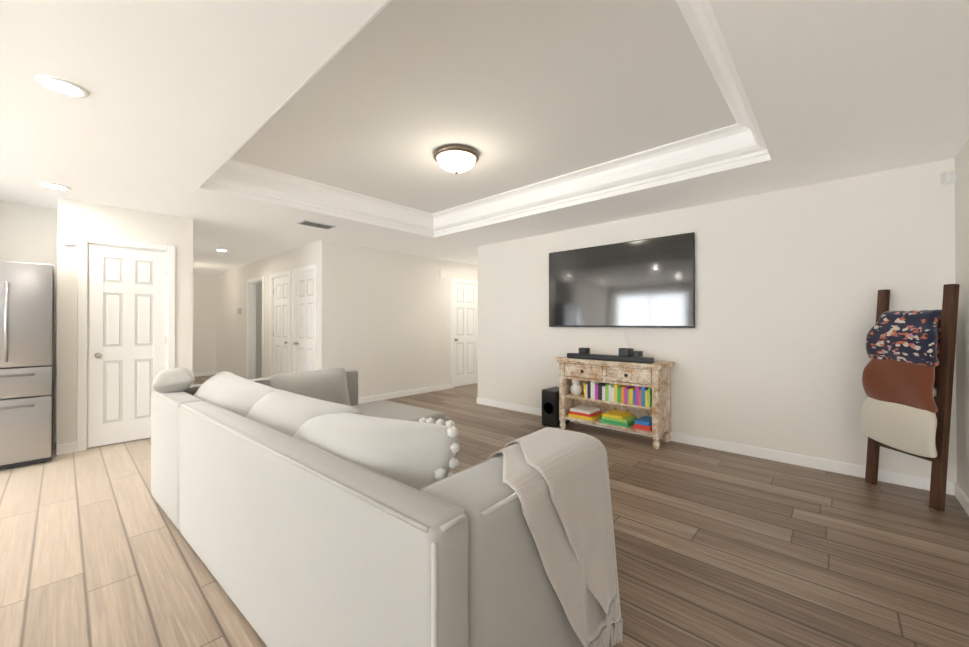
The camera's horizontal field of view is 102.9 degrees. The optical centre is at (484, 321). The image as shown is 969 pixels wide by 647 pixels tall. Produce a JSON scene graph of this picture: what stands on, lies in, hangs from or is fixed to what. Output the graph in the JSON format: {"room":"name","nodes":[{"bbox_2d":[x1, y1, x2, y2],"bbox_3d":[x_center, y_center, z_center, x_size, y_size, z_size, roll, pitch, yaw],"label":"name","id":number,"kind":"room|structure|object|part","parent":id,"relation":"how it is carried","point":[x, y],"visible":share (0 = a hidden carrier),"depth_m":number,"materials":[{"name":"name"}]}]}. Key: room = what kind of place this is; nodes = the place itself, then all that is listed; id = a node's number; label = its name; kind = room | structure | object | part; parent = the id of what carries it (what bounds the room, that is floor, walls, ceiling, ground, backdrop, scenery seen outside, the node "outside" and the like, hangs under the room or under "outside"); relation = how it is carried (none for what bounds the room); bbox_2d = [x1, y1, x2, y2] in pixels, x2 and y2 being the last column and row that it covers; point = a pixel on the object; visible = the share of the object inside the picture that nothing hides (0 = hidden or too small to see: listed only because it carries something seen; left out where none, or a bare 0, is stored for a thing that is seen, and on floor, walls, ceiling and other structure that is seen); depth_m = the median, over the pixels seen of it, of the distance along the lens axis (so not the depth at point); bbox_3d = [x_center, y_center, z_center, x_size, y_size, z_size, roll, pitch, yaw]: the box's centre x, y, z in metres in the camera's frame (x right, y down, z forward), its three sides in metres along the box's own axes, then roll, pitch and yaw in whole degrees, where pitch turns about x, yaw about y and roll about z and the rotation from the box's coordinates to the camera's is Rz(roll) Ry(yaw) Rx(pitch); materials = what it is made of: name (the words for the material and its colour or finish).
{"room":"living room","nodes":[
{"label":"living room","id":0,"kind":"room"},
{"bbox_2d":[0,201,57,442],"bbox_3d":[-4.869,0.042,3.667,0.120,2.430,1.090,0,0,42],"label":"wall","id":1,"kind":"structure","parent":0,"point":[28,233],"depth_m":3.91,"materials":[{"name":"paint"}]},
{"bbox_2d":[87,245,88,430],"bbox_3d":[-4.395,0.048,4.676,0.120,2.430,0.800,0,0,42],"label":"wall","id":2,"kind":"structure","parent":0,"point":[87,401],"depth_m":4.42,"materials":[{"name":"paint"}]},
{"bbox_2d":[56,197,192,451],"bbox_3d":[-3.707,0.044,4.048,0.162,2.430,1.040,0,0,42],"label":"wall","id":3,"kind":"structure","parent":0,"point":[124,311],"depth_m":3.95,"materials":[{"name":"paint"}]},
{"bbox_3d":[-3.964,-0.778,3.692,0.030,0.100,0.070,0,0,42],"label":"wall plate","id":4,"kind":"part","parent":3,"relation":"part of","materials":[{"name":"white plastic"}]},
{"bbox_3d":[-3.726,0.209,4.045,0.138,2.100,0.746,0,0,42],"label":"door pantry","id":5,"kind":"part","parent":3,"relation":"part of","materials":[{"name":"white wood"}]},
{"bbox_3d":[-3.664,0.234,4.024,0.066,1.640,0.563,0,0,42],"label":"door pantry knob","id":6,"kind":"part","parent":3,"relation":"part of","materials":[{"name":"white wood"}]},
{"bbox_2d":[193,272,215,372],"bbox_3d":[-6.991,0.070,8.759,0.120,2.430,1.730,0,0,42],"label":"wall","id":7,"kind":"structure","parent":0,"point":[204,322],"depth_m":9.10,"materials":[{"name":"paint"}]},
{"bbox_2d":[194,371,215,376],"bbox_3d":[-6.942,1.238,8.708,0.013,0.095,1.410,0,0,42],"label":"baseboard","id":8,"kind":"structure","parent":7,"relation":"attached to","point":[197,374],"depth_m":9.08,"materials":[{"name":"white wood"}]},
{"bbox_2d":[255,283,261,378],"bbox_3d":[-4.415,0.073,9.326,0.120,2.430,2.580,0,0,42],"label":"wall","id":9,"kind":"structure","parent":0,"point":[258,330],"depth_m":8.58,"materials":[{"name":"paint"}]},
{"bbox_2d":[216,241,317,378],"bbox_3d":[-4.443,0.063,7.501,5.580,2.430,0.172,0,0,42],"label":"wall","id":10,"kind":"structure","parent":0,"point":[288,280],"depth_m":6.58,"materials":[{"name":"paint"}]},
{"bbox_3d":[-4.086,0.229,7.698,0.920,2.100,0.898,0,0,42],"label":"doorway trim","id":11,"kind":"part","parent":10,"relation":"part of","materials":[{"name":"white wood"}]},
{"bbox_2d":[318,240,477,397],"bbox_3d":[-1.019,0.061,7.024,0.120,2.430,4.000,0,0,42],"label":"wall","id":12,"kind":"structure","parent":0,"point":[384,316],"depth_m":6.29,"materials":[{"name":"paint"}]},
{"bbox_2d":[358,384,450,403],"bbox_3d":[-1.495,1.225,6.420,0.043,0.095,2.503,0,0,42],"label":"baseboard","id":13,"kind":"structure","parent":12,"relation":"attached to","point":[367,399],"depth_m":6.50,"materials":[{"name":"white wood"}]},
{"bbox_2d":[439,270,445,277],"bbox_3d":[-0.780,-0.874,7.176,0.035,0.140,0.140,0,0,42],"label":"detector","id":14,"kind":"object","parent":12,"relation":"attached to","point":[442,273],"depth_m":7.15,"materials":[{"name":"white plastic"}]},
{"bbox_2d":[451,278,477,387],"bbox_3d":[-0.387,0.229,7.685,0.162,2.100,0.850,0,0,42],"label":"bedroom door","id":15,"kind":"structure","parent":12,"relation":"in","point":[464,332],"depth_m":7.65,"materials":[{"name":"white wood"}]},
{"bbox_2d":[0,375,968,646],"bbox_3d":[-2.787,1.315,5.110,13.000,0.100,12.000,0,0,42],"label":"floor","id":16,"kind":"structure","parent":0,"point":[714,547],"depth_m":2.08,"materials":[{"name":"brown wood"}]},
{"bbox_2d":[0,261,53,468],"bbox_3d":[-4.399,0.375,3.331,0.846,1.760,0.900,0,0,42],"label":"fridge","id":17,"kind":"object","parent":16,"relation":"on","point":[26,351],"visible":1,"depth_m":3.31,"materials":[{"name":"silver metal"}]},
{"bbox_2d":[151,367,582,646],"bbox_3d":[-0.661,0.785,2.438,2.964,0.931,1.936,0,0,42],"label":"sofa","id":18,"kind":"object","parent":16,"relation":"on","point":[318,508],"visible":1,"depth_m":1.26,"materials":[{"name":"fabric"}]},
{"bbox_2d":[489,427,622,646],"bbox_3d":[0.198,0.841,1.393,0.400,0.783,0.594,0,0,42],"label":"throw blanket","id":19,"kind":"object","parent":18,"relation":"on","point":[557,480],"visible":0.94,"depth_m":1.31,"materials":[{"name":"beige fabric"}]},
{"bbox_2d":[542,387,569,427],"bbox_3d":[0.867,1.043,4.709,0.210,0.440,0.328,0,0,42],"label":"subwoofer","id":20,"kind":"object","parent":16,"relation":"on","point":[550,406],"visible":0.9,"depth_m":4.58,"materials":[{"name":"black plastic"}]},
{"bbox_2d":[554,356,674,448],"bbox_3d":[1.405,0.843,4.277,1.200,0.835,0.428,0,0,42],"label":"console table","id":21,"kind":"object","parent":16,"relation":"on","point":[631,397],"visible":0.98,"depth_m":4.11,"materials":[{"name":"beige wood"}]},
{"bbox_2d":[579,347,589,353],"bbox_3d":[1.175,0.369,4.545,0.100,0.114,0.100,0,0,42],"label":"speaker","id":22,"kind":"object","parent":21,"relation":"on","point":[584,350],"visible":0.58,"depth_m":4.51},
{"bbox_2d":[567,353,654,363],"bbox_3d":[1.336,0.396,4.188,0.960,0.057,0.090,0,0,42],"label":"soundbar","id":23,"kind":"object","parent":21,"relation":"on","point":[649,360],"visible":1,"depth_m":4.11,"materials":[{"name":"black plastic"}]},
{"bbox_2d":[619,348,632,355],"bbox_3d":[1.550,0.360,4.230,0.120,0.129,0.120,0,0,42],"label":"box","id":24,"kind":"object","parent":21,"relation":"on","point":[625,351],"visible":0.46,"depth_m":4.19,"materials":[{"name":"black plastic"}]},
{"bbox_2d":[633,351,642,356],"bbox_3d":[1.646,0.372,4.142,0.080,0.104,0.080,0,0,42],"label":"box","id":25,"kind":"object","parent":21,"relation":"on","point":[638,353],"visible":0.56,"depth_m":4.11,"materials":[{"name":"black plastic"}]},
{"bbox_2d":[860,284,959,511],"bbox_3d":[3.044,0.503,2.778,0.252,1.498,0.480,0,0,-2],"label":"blanket ladder","id":26,"kind":"object","parent":16,"relation":"on","point":[907,377],"visible":1,"depth_m":2.66,"materials":[{"name":"brown wood"}]},
{"bbox_2d":[0,0,968,273],"bbox_3d":[-2.787,-1.365,5.125,13.000,0.400,12.000,0,0,42],"label":"ceiling","id":27,"kind":"structure","parent":0,"point":[178,106],"depth_m":2.27,"materials":[{"name":"paint"}]},
{"bbox_2d":[40,182,70,190],"bbox_3d":[-3.726,-1.169,3.354,0.184,0.010,0.184,0,0,42],"label":"recessed light","id":28,"kind":"object","parent":27,"relation":"in","point":[54,186],"visible":0.98,"depth_m":3.36,"materials":[{"name":"white"}]},
{"bbox_2d":[35,75,88,97],"bbox_3d":[-2.118,-1.177,1.941,0.184,0.010,0.184,0,0,42],"label":"recessed light","id":29,"kind":"object","parent":27,"relation":"in","point":[65,86],"visible":1,"depth_m":1.94,"materials":[{"name":"white"}]},
{"bbox_2d":[297,220,335,228],"bbox_3d":[-2.022,-1.157,4.656,0.200,0.020,0.380,0,0,42],"label":"ceiling vent","id":30,"kind":"object","parent":27,"relation":"in","point":[315,224],"visible":1,"depth_m":4.62,"materials":[{"name":"grey metal"}]},
{"bbox_2d":[434,144,478,173],"bbox_3d":[-0.241,-1.350,3.316,0.390,0.170,0.390,0,0,42],"label":"flush-mount ceiling light","id":31,"kind":"object","parent":27,"relation":"attached to","point":[456,158],"visible":1,"depth_m":3.21,"materials":[{"name":"white glass"}]},
{"bbox_3d":[-0.241,-1.347,3.316,0.332,0.108,0.332,0,0,42],"label":"ceiling light glass","id":32,"kind":"part","parent":31,"relation":"part of","materials":[{"name":"white glass"}]},
{"bbox_2d":[199,0,771,237],"bbox_3d":[-0.207,-1.306,3.101,3.788,0.264,2.678,0,0,42],"label":"crown molding","id":33,"kind":"structure","parent":27,"relation":"attached to","point":[740,143],"depth_m":3.56,"materials":[{"name":"white wood"}]},
{"bbox_2d":[477,397,951,494],"bbox_3d":[1.622,1.214,4.380,4.723,0.095,0.021,0,0,42],"label":"baseboard","id":34,"kind":"structure","parent":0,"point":[919,482],"depth_m":3.43,"materials":[{"name":"white wood"}]},
{"bbox_2d":[478,158,956,482],"bbox_3d":[1.727,0.046,4.381,4.860,2.430,0.120,0,0,42],"label":"wall","id":35,"kind":"structure","parent":0,"point":[768,351],"depth_m":3.50,"materials":[{"name":"paint"}]},
{"bbox_2d":[549,232,694,347],"bbox_3d":[1.467,-0.263,4.454,1.720,1.266,0.122,0,0,42],"label":"wall-mounted tv","id":36,"kind":"object","parent":35,"relation":"attached to","point":[649,283],"visible":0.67,"depth_m":4.35,"materials":[{"name":"black plastic"}]},
{"bbox_2d":[941,170,955,183],"bbox_3d":[3.343,-1.038,2.783,0.060,0.085,0.050,0,0,-3],"label":"detector","id":37,"kind":"object","parent":35,"relation":"attached to","point":[948,177],"visible":0.98,"depth_m":2.76,"materials":[{"name":"white plastic"}]},
{"bbox_2d":[955,139,968,498],"bbox_3d":[0.861,0.022,-0.082,0.120,2.430,7.640,0,0,42],"label":"wall","id":38,"kind":"structure","parent":0,"point":[962,271],"depth_m":2.62,"materials":[{"name":"paint"}]},
{"bbox_2d":[952,482,968,515],"bbox_3d":[0.813,1.189,-0.044,0.013,0.095,7.640,0,0,42],"label":"baseboard","id":39,"kind":"structure","parent":38,"relation":"attached to","point":[957,491],"depth_m":2.64,"materials":[{"name":"white wood"}]}
]}

